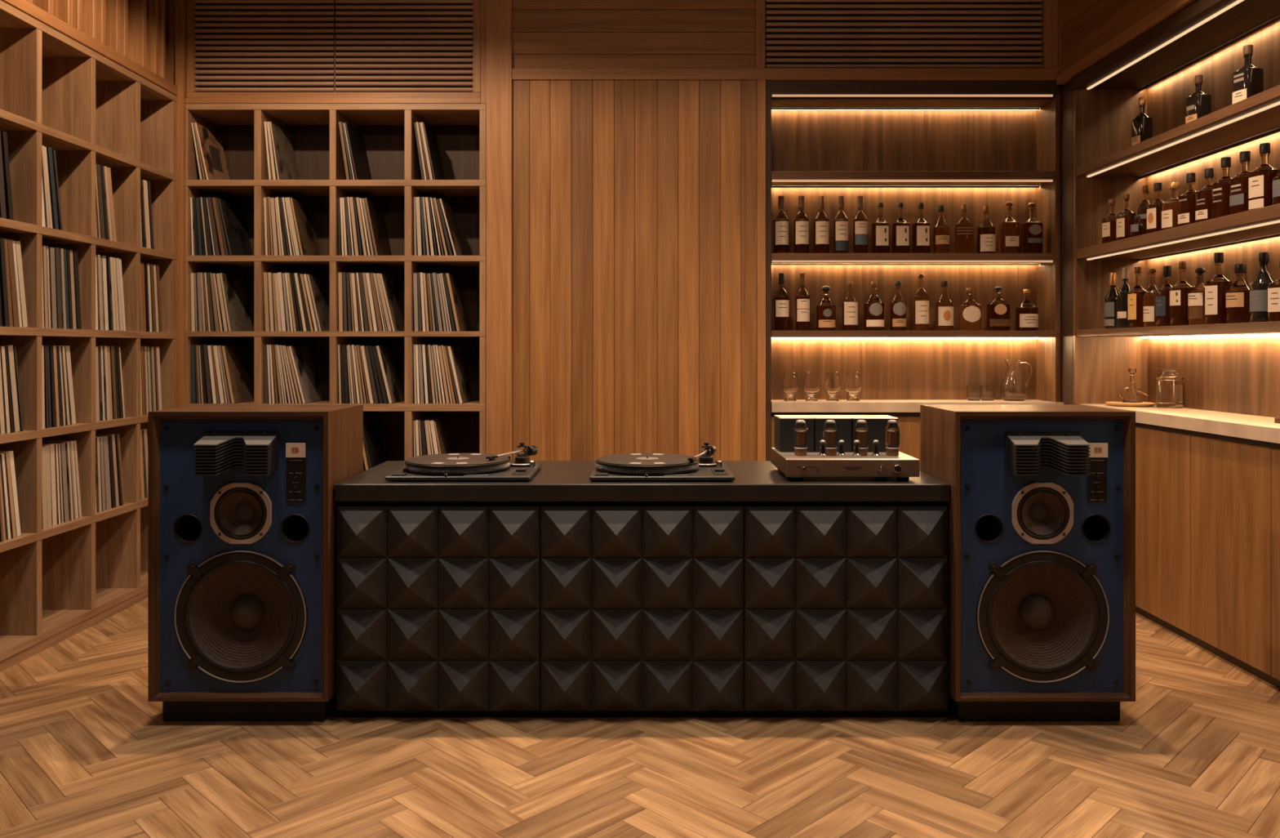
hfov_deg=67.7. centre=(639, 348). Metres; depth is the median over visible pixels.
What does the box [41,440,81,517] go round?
record sleeve
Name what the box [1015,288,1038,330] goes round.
bottle
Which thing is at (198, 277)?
record sleeve
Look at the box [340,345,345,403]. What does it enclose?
record sleeve
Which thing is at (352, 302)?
record sleeve
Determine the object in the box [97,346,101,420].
record sleeve
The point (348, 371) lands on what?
record sleeve
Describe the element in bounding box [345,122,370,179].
record sleeve
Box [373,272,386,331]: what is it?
record sleeve
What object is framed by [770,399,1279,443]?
countertop
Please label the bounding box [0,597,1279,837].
floor
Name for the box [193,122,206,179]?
record sleeve
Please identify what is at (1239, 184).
bottle
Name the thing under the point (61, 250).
record sleeve
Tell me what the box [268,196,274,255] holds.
record sleeve
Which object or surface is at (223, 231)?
record sleeve
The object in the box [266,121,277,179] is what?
record sleeve
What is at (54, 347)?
record sleeve
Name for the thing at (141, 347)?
record sleeve
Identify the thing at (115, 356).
record sleeve
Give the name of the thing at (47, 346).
record sleeve
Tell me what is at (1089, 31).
wall
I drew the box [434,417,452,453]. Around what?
record sleeve
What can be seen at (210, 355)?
record sleeve
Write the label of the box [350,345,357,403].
record sleeve
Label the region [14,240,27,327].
record sleeve
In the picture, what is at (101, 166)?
record sleeve
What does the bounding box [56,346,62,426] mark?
record sleeve
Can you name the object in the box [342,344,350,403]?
record sleeve
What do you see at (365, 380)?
record sleeve
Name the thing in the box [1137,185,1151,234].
bottle
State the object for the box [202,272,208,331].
record sleeve
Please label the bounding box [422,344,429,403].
record sleeve
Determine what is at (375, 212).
record sleeve
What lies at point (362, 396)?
record sleeve
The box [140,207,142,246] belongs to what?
record sleeve
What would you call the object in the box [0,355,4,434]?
record sleeve
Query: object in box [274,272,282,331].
record sleeve
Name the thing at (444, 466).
turntable
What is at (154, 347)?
record sleeve
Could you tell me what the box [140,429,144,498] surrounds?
record sleeve
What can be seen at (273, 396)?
record sleeve
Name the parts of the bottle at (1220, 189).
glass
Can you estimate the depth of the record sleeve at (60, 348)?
4.52 m
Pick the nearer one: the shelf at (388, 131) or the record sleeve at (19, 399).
the record sleeve at (19, 399)
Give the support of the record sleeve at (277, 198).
on the shelf at (388, 131)
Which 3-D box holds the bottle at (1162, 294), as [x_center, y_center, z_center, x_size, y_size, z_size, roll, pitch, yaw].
[2.599,-0.260,4.706,0.085,0.301,0.084,0,0,-13]
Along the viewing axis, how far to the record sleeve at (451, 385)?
5.63 m
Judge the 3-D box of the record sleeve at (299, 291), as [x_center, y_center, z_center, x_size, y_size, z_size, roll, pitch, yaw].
[-2.005,-0.278,5.795,0.072,0.346,0.325,0,0,0]
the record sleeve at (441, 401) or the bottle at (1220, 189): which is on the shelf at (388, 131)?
the record sleeve at (441, 401)
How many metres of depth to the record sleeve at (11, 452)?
4.17 m
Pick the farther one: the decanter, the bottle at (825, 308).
the bottle at (825, 308)
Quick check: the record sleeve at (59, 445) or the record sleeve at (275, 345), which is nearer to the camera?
the record sleeve at (59, 445)
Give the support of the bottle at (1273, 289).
on the shelf unit at (1228, 367)
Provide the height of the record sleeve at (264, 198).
0.344 m
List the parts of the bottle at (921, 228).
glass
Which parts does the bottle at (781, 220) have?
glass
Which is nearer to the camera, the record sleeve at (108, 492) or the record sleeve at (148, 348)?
the record sleeve at (108, 492)
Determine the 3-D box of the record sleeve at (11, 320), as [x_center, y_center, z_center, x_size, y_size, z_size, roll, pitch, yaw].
[-2.893,-0.286,4.125,0.325,0.380,0.060,0,0,0]
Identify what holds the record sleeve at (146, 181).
on the shelf at (58, 581)
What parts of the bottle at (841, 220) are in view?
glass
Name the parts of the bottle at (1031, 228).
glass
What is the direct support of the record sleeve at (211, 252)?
on the shelf at (388, 131)
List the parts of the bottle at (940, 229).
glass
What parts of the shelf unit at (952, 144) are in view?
panel, panel, panel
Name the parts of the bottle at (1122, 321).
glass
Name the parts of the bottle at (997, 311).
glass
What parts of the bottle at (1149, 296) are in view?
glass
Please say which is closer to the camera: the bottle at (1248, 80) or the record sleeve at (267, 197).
the bottle at (1248, 80)
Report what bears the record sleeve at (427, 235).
on the shelf at (388, 131)
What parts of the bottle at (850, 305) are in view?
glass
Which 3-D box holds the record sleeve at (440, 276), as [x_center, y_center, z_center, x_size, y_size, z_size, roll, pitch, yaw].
[-1.156,-0.276,5.791,0.061,0.342,0.325,0,0,0]
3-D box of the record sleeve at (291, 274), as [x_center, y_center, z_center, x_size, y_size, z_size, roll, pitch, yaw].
[-2.041,-0.276,5.798,0.057,0.342,0.325,0,0,0]
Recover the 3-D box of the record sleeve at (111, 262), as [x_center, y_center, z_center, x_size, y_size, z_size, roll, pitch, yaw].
[-2.890,-0.286,4.941,0.325,0.381,0.061,0,0,0]
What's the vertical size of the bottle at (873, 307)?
0.294 m
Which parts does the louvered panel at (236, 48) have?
frame rail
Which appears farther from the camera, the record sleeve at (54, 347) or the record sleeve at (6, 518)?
the record sleeve at (54, 347)
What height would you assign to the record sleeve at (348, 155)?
0.345 m
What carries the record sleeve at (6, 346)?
on the shelf at (58, 581)
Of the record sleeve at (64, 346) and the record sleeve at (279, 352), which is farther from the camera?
the record sleeve at (279, 352)
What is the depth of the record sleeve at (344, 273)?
5.63 m
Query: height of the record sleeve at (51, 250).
0.377 m
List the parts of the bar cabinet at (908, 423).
door, door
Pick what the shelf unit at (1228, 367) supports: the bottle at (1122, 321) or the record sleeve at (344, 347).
the bottle at (1122, 321)
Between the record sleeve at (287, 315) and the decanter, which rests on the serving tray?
the decanter
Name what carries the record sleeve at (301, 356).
on the shelf at (388, 131)
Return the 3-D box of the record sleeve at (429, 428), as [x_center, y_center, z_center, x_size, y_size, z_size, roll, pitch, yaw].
[-1.225,0.595,5.790,0.051,0.346,0.325,0,0,0]
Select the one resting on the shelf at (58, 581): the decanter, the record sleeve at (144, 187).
the record sleeve at (144, 187)
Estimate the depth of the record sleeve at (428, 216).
5.63 m
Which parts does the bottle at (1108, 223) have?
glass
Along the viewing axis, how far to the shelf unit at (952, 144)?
5.87 m
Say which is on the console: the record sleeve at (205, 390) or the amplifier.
the amplifier
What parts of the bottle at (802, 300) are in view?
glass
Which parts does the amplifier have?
valve glass, valve glass, valve glass, valve glass, plate, valve glass, valve glass, valve glass, valve glass, volume knob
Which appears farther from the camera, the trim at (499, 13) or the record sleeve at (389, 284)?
the record sleeve at (389, 284)
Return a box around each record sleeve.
[0,130,6,218]
[0,131,13,220]
[0,237,9,326]
[0,290,2,326]
[0,345,13,432]
[0,346,10,433]
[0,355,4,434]
[0,450,21,536]
[0,451,16,537]
[0,453,10,539]
[0,463,5,540]
[0,490,3,541]
[4,238,13,326]
[7,239,18,326]
[7,345,19,431]
[12,240,22,327]
[13,346,23,431]
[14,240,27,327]
[41,145,49,227]
[41,174,45,226]
[41,244,48,328]
[41,245,44,328]
[41,345,44,428]
[41,440,78,518]
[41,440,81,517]
[41,441,73,520]
[41,442,69,522]
[41,443,57,525]
[41,444,52,527]
[41,446,47,528]
[44,146,53,228]
[44,345,48,427]
[45,245,50,328]
[46,146,58,229]
[46,345,51,427]
[48,247,57,328]
[48,345,55,426]
[51,149,62,230]
[52,345,59,426]
[54,247,62,328]
[54,443,60,524]
[56,345,65,425]
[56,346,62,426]
[57,444,63,523]
[59,248,66,328]
[60,345,70,425]
[63,248,69,328]
[64,345,75,424]
[64,346,71,424]
[66,248,73,328]
[69,249,76,328]
[69,441,75,519]
[72,250,81,328]
[95,162,100,238]
[95,213,97,237]
[95,253,97,329]
[95,345,105,420]
[95,346,99,421]
[95,433,124,504]
[95,434,119,506]
[95,435,106,511]
[95,435,115,507]
[95,436,102,511]
[96,164,105,239]
[96,254,102,329]
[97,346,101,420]
[100,164,108,239]
[100,255,103,329]
[101,255,108,329]
[102,165,112,240]
[102,345,109,419]
[102,435,107,509]
[104,435,111,509]
[106,167,116,241]
[106,257,111,330]
[106,345,117,418]
[106,346,112,419]
[108,257,116,330]
[112,257,119,330]
[113,346,119,418]
[114,434,122,505]
[115,257,123,330]
[115,346,123,417]
[118,346,124,417]
[119,258,125,330]
[140,178,145,247]
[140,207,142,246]
[140,262,142,331]
[140,346,144,414]
[140,353,142,415]
[140,428,147,497]
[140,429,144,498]
[141,262,146,331]
[142,179,149,248]
[142,346,146,414]
[143,263,149,331]
[144,346,148,414]
[146,181,151,248]
[146,181,154,248]
[146,346,151,411]
[146,346,158,410]
[147,263,151,331]
[149,263,155,331]
[149,346,155,410]
[152,264,159,332]
[155,265,162,332]
[155,346,161,409]
[190,197,195,255]
[190,272,195,331]
[191,122,204,179]
[191,344,196,403]
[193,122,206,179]
[193,197,199,255]
[194,272,199,331]
[195,122,230,179]
[195,197,203,255]
[195,344,199,403]
[196,272,203,331]
[196,345,201,403]
[198,345,204,403]
[199,196,205,255]
[200,196,208,255]
[200,272,206,331]
[200,344,208,403]
[202,196,213,255]
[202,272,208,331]
[203,344,213,403]
[204,272,211,331]
[206,197,215,255]
[206,272,215,331]
[207,196,222,255]
[207,345,217,403]
[209,272,217,331]
[210,273,220,331]
[210,344,235,403]
[212,197,226,255]
[213,273,224,331]
[213,345,225,403]
[214,197,235,255]
[216,273,228,331]
[217,198,253,255]
[217,345,228,403]
[218,345,231,403]
[219,272,253,331]
[222,345,253,403]
[263,121,272,179]
[263,197,268,255]
[263,271,270,331]
[263,344,269,403]
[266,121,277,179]
[266,196,271,255]
[266,344,272,403]
[267,271,275,331]
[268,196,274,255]
[269,121,297,179]
[269,344,275,403]
[270,197,279,255]
[271,272,278,331]
[271,344,279,403]
[274,197,282,255]
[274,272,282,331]
[274,344,296,403]
[276,196,285,255]
[276,344,292,403]
[277,271,287,331]
[277,344,288,403]
[279,197,288,255]
[279,345,292,403]
[280,197,290,255]
[281,345,295,403]
[282,196,293,255]
[282,272,291,331]
[284,197,295,255]
[284,272,293,331]
[284,345,304,403]
[285,196,301,255]
[286,272,297,331]
[286,346,302,403]
[288,346,323,403]
[289,197,320,255]
[289,273,300,331]
[292,272,303,331]
[293,272,307,331]
[297,272,311,331]
[300,273,315,331]
[303,273,319,331]
[306,274,329,331]
[337,197,342,255]
[337,271,343,331]
[337,344,342,403]
[338,121,351,179]
[339,197,345,255]
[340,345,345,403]
[342,122,353,179]
[342,197,348,255]
[342,271,348,331]
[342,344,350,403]
[343,123,355,179]
[344,196,352,255]
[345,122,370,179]
[346,272,352,331]
[346,345,352,403]
[347,196,355,255]
[347,344,355,403]
[349,196,359,255]
[349,272,355,331]
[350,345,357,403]
[351,272,359,331]
[351,344,368,403]
[353,196,364,255]
[354,345,364,403]
[355,196,368,255]
[355,272,362,331]
[356,272,364,331]
[356,344,368,403]
[358,272,369,331]
[359,197,371,255]
[359,345,369,403]
[360,345,373,403]
[361,198,375,255]
[362,272,373,331]
[363,417,370,471]
[363,417,374,470]
[363,417,386,468]
[364,197,391,255]
[364,345,379,403]
[365,272,378,331]
[368,272,383,331]
[368,345,383,403]
[372,345,389,403]
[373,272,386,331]
[374,273,388,331]
[376,272,392,331]
[376,345,404,403]
[379,273,404,331]
[413,122,424,179]
[413,196,417,255]
[413,272,419,331]
[413,344,417,403]
[413,417,421,456]
[415,196,423,255]
[415,344,420,403]
[415,416,429,456]
[416,121,427,179]
[417,271,422,331]
[417,344,425,403]
[418,122,430,179]
[418,416,431,455]
[419,121,433,179]
[419,271,426,331]
[420,196,426,255]
[420,417,433,454]
[422,122,444,179]
[422,196,431,255]
[422,272,430,331]
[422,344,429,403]
[424,416,439,454]
[425,196,435,255]
[425,345,432,403]
[426,272,433,331]
[427,344,436,403]
[427,416,440,453]
[428,196,439,255]
[428,272,436,331]
[429,416,444,453]
[430,197,442,255]
[431,197,445,255]
[431,273,439,331]
[431,345,439,403]
[432,272,444,331]
[432,344,445,403]
[433,197,449,255]
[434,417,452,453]
[435,344,446,403]
[436,198,454,255]
[436,273,447,331]
[438,345,450,403]
[439,198,464,255]
[439,273,450,331]
[440,272,453,331]
[441,345,453,403]
[442,272,457,331]
[443,345,456,403]
[445,272,469,331]
[445,345,459,403]
[447,346,471,403]
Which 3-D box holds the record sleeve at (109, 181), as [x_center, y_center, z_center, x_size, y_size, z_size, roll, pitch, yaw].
[-2.894,-0.746,4.934,0.325,0.380,0.091,0,0,0]
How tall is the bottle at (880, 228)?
0.308 m
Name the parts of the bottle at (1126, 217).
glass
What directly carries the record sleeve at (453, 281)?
on the shelf at (388, 131)
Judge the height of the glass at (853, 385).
0.173 m
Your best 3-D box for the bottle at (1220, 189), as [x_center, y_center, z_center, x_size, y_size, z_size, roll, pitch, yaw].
[2.600,-0.708,4.234,0.093,0.283,0.092,0,0,-13]
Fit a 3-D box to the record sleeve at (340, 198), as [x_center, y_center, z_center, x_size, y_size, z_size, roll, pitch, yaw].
[-1.760,-0.722,5.797,0.024,0.344,0.325,0,0,0]
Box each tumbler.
[966,385,980,400]
[980,385,994,400]
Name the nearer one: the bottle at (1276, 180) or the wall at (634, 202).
the bottle at (1276, 180)
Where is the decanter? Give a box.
[1119,367,1148,402]
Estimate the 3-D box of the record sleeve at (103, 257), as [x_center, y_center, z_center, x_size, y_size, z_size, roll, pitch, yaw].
[-2.897,-0.287,4.883,0.325,0.381,0.059,0,0,0]
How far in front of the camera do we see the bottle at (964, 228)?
5.67 m
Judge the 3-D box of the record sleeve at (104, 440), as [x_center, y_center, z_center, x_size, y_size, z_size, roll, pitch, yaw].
[-2.893,0.633,4.875,0.325,0.380,0.042,0,0,0]
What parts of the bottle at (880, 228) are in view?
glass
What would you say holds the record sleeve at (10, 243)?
on the shelf at (58, 581)
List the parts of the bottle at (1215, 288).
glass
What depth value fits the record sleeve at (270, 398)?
5.63 m
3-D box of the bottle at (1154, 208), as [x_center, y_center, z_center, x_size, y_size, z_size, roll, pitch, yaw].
[2.599,-0.700,4.791,0.083,0.266,0.082,0,0,-13]
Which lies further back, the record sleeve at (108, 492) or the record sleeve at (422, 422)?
the record sleeve at (422, 422)
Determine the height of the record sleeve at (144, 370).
0.380 m
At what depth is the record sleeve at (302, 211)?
5.76 m
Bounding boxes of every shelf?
[0,0,176,671]
[185,103,485,461]
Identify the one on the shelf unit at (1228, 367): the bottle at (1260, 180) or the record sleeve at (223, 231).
the bottle at (1260, 180)
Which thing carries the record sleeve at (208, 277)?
on the shelf at (388, 131)
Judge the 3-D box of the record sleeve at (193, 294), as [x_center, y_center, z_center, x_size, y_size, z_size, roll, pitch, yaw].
[-2.639,-0.277,5.793,0.020,0.344,0.325,-1,0,0]
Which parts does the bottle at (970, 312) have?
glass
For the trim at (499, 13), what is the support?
attached to the wall at (634, 202)
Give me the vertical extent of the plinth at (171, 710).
0.092 m
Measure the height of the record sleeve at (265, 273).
0.349 m
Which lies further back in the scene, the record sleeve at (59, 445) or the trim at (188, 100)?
the trim at (188, 100)
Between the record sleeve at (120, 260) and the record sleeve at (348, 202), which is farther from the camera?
the record sleeve at (348, 202)
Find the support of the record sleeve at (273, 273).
on the shelf at (388, 131)
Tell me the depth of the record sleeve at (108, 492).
4.91 m
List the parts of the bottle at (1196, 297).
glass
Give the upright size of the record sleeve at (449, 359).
0.343 m
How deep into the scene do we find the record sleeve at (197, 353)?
5.63 m
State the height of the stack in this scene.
0.024 m
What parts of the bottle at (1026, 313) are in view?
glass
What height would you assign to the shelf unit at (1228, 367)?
1.860 m
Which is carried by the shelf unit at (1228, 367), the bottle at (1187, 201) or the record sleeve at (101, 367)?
the bottle at (1187, 201)
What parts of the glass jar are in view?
lid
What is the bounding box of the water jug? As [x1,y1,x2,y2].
[1000,358,1031,400]
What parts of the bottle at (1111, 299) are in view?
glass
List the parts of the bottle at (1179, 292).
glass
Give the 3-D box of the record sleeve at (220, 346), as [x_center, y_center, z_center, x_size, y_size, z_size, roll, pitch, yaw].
[-2.451,0.149,5.791,0.064,0.345,0.325,0,0,0]
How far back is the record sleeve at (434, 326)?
5.63 m
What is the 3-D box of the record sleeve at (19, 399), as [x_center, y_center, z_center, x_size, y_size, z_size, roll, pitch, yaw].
[-2.897,0.176,4.202,0.325,0.374,0.065,0,0,0]
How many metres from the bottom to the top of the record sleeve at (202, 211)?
0.347 m
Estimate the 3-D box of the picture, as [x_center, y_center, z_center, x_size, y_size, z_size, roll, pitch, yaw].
[-2.580,-1.158,5.807,0.001,0.150,0.130,-12,0,0]
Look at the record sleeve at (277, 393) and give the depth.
5.63 m
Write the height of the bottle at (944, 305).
0.297 m
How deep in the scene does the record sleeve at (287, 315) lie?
5.63 m
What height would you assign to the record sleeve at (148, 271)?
0.381 m
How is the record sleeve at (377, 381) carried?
on the shelf at (388, 131)
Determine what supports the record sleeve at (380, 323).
on the shelf at (388, 131)
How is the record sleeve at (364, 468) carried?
on the shelf at (388, 131)
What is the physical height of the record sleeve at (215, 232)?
0.347 m
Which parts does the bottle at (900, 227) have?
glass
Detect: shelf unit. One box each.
[765,80,1060,401]
[1059,0,1279,417]
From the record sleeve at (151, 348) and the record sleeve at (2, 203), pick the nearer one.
the record sleeve at (2, 203)
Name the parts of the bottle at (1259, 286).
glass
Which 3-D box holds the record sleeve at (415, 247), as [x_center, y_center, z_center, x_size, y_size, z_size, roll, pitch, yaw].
[-1.329,-0.724,5.798,0.014,0.348,0.325,-1,0,0]
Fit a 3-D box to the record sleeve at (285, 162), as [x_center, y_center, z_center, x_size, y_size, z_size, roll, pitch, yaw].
[-2.156,-1.168,5.789,0.055,0.346,0.325,0,0,0]
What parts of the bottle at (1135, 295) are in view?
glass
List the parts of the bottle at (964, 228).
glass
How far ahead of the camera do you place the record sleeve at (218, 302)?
5.63 m
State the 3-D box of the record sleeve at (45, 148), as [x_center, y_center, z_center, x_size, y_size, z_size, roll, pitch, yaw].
[-2.896,-0.743,4.409,0.325,0.375,0.065,0,0,0]
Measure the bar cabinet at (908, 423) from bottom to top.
0.995 m
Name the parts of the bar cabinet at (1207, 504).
door, door, door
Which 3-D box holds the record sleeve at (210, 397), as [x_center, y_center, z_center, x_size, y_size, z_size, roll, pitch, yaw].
[-2.553,0.147,5.794,0.052,0.349,0.325,0,0,0]
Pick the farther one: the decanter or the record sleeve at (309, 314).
the record sleeve at (309, 314)
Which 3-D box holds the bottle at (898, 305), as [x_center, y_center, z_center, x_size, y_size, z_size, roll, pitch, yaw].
[1.542,-0.258,5.699,0.094,0.297,0.095,0,0,0]
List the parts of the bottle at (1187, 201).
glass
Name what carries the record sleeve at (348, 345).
on the shelf at (388, 131)
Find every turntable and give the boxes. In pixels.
[384,442,542,480]
[589,442,734,480]
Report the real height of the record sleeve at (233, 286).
0.345 m
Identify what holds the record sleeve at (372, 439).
on the shelf at (388, 131)
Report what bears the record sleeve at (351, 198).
on the shelf at (388, 131)
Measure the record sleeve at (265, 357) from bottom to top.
0.348 m
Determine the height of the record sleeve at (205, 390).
0.348 m
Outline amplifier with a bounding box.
[770,414,919,480]
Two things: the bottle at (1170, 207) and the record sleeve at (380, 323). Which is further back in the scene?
the record sleeve at (380, 323)
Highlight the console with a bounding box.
[334,460,950,715]
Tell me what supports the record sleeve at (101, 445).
on the shelf at (58, 581)
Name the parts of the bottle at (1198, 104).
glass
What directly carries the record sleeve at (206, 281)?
on the shelf at (388, 131)
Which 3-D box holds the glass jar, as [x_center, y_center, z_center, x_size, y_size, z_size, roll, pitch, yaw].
[2.805,0.204,5.050,0.131,0.212,0.131,0,0,0]
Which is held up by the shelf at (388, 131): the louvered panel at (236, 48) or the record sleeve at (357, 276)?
the record sleeve at (357, 276)
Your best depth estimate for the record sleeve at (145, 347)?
5.29 m
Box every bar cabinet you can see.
[771,412,919,471]
[1135,422,1279,688]
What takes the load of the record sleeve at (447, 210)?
on the shelf at (388, 131)
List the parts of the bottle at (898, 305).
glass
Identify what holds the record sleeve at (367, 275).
on the shelf at (388, 131)
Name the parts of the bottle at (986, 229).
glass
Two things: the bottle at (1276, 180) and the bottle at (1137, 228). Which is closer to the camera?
the bottle at (1276, 180)
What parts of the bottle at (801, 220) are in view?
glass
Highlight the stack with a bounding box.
[1274,416,1279,422]
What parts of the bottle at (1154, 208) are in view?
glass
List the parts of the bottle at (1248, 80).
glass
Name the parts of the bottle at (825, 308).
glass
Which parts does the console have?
pyramid panel, pyramid panel, pyramid panel, pyramid panel, pyramid panel, pyramid panel, pyramid panel, pyramid panel, door, pyramid panel, pyramid panel, pyramid panel, pyramid panel, pyramid panel, pyramid panel, pyramid panel, pyramid panel, pyramid panel, pyramid panel, pyramid panel, pyramid panel, pyramid panel, pyramid panel, pyramid panel, pyramid panel, door, pyramid panel, pyramid panel, pyramid panel, pyramid panel, pyramid panel, pyramid panel, pyramid panel, pyramid panel, pyramid panel, pyramid panel, pyramid panel, pyramid panel, pyramid panel, pyramid panel, pyramid panel, pyramid panel, door, pyramid panel, pyramid panel, pyramid panel, pyramid panel, pyramid panel, pyramid panel, pyramid panel, pyramid panel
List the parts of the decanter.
handle, spout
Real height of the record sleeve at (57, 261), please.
0.381 m
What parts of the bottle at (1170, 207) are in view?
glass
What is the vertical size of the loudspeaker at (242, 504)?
1.048 m
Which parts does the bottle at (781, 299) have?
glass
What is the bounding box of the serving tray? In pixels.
[1105,400,1155,406]
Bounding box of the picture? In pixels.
[208,144,222,172]
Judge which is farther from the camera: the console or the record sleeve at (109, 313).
the record sleeve at (109, 313)
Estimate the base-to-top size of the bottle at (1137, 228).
0.119 m
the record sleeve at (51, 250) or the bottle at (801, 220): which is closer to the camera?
the record sleeve at (51, 250)
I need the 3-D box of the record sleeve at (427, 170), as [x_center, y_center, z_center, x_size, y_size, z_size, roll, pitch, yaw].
[-1.276,-1.167,5.796,0.064,0.344,0.325,0,0,0]
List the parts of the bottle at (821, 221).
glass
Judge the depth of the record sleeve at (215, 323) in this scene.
5.64 m
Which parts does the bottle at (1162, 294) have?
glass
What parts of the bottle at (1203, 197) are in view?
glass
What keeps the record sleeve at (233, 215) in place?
on the shelf at (388, 131)
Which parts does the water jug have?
handle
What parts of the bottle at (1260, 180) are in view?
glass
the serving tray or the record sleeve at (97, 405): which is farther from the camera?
the serving tray
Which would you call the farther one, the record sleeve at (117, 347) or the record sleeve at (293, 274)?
the record sleeve at (293, 274)
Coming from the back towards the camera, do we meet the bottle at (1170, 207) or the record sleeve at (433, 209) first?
the record sleeve at (433, 209)
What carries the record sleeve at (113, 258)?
on the shelf at (58, 581)
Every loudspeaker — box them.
[147,404,363,701]
[920,404,1135,701]
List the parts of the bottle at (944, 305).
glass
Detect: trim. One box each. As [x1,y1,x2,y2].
[174,0,186,408]
[185,97,480,103]
[480,0,485,103]
[485,0,512,460]
[511,67,1057,80]
[755,0,764,67]
[756,79,765,460]
[765,401,771,460]
[1040,0,1057,67]
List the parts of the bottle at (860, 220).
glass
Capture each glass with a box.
[781,371,799,400]
[802,371,820,400]
[823,371,841,400]
[844,371,862,400]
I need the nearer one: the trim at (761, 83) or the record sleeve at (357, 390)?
the trim at (761, 83)
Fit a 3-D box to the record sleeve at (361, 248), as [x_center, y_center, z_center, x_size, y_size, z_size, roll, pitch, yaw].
[-1.666,-0.724,5.792,0.053,0.347,0.325,0,0,0]
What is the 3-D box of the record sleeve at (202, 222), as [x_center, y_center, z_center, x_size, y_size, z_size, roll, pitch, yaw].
[-2.586,-0.724,5.797,0.034,0.348,0.325,0,0,0]
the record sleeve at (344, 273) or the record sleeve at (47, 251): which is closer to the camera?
the record sleeve at (47, 251)
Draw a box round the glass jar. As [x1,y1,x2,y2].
[1155,367,1184,408]
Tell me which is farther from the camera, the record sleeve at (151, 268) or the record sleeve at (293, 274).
the record sleeve at (293, 274)
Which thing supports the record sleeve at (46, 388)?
on the shelf at (58, 581)
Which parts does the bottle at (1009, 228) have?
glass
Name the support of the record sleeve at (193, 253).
on the shelf at (388, 131)
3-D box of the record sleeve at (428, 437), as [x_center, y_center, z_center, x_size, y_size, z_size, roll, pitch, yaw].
[-1.244,0.594,5.789,0.055,0.348,0.325,0,0,0]
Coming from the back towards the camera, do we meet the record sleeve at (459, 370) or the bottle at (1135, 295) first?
the record sleeve at (459, 370)
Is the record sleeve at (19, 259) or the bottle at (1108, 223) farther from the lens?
the bottle at (1108, 223)
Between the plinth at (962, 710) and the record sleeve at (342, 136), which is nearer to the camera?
the plinth at (962, 710)
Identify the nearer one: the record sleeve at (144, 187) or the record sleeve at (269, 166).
the record sleeve at (144, 187)
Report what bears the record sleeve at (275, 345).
on the shelf at (388, 131)
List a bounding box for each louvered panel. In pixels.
[186,0,480,97]
[764,0,1042,67]
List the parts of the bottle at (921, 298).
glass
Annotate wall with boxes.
[1,0,177,95]
[512,0,1060,460]
[1056,0,1194,84]
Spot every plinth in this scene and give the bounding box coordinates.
[162,692,336,720]
[947,693,1119,720]
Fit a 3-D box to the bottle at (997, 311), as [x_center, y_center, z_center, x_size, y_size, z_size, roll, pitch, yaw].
[2.140,-0.242,5.699,0.132,0.264,0.084,0,0,0]
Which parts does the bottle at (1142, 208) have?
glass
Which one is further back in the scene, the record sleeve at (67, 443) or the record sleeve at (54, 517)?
the record sleeve at (67, 443)
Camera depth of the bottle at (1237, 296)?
4.15 m
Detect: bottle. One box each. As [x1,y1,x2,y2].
[773,195,788,253]
[773,273,789,330]
[794,195,808,253]
[795,273,809,330]
[813,195,829,253]
[816,285,835,330]
[833,195,848,253]
[842,281,857,330]
[853,195,867,253]
[863,281,884,330]
[871,202,889,253]
[889,280,906,330]
[891,202,909,253]
[911,202,930,253]
[912,273,928,330]
[933,204,949,253]
[935,280,953,330]
[954,204,973,253]
[958,288,982,330]
[977,205,995,253]
[986,286,1009,330]
[999,201,1019,253]
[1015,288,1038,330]
[1021,202,1042,253]
[1102,199,1116,243]
[1104,272,1117,328]
[1116,193,1136,239]
[1117,266,1131,328]
[1127,266,1146,327]
[1130,215,1144,236]
[1131,97,1152,145]
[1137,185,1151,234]
[1142,268,1158,326]
[1146,182,1164,233]
[1155,265,1172,326]
[1161,182,1179,230]
[1169,261,1193,325]
[1177,172,1196,226]
[1185,74,1211,123]
[1187,267,1205,324]
[1195,168,1213,222]
[1204,252,1232,324]
[1211,156,1231,218]
[1226,263,1250,323]
[1229,151,1250,214]
[1232,44,1263,103]
[1248,142,1279,209]
[1249,252,1275,322]
[1267,258,1279,321]
[1272,170,1279,204]
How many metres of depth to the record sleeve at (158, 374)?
5.41 m
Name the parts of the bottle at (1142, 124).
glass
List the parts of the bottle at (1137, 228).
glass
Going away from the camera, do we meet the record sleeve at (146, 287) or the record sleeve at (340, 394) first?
the record sleeve at (146, 287)
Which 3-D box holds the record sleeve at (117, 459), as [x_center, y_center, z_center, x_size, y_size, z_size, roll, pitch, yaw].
[-2.889,0.634,5.001,0.325,0.379,0.061,0,0,0]
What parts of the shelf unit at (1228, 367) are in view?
panel, panel, panel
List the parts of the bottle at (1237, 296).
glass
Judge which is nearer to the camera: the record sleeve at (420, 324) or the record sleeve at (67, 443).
the record sleeve at (67, 443)
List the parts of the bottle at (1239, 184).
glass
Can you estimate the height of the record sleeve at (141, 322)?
0.380 m
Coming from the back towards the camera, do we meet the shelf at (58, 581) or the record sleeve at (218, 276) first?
the record sleeve at (218, 276)
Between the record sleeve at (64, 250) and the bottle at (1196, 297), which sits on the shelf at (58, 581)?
the record sleeve at (64, 250)
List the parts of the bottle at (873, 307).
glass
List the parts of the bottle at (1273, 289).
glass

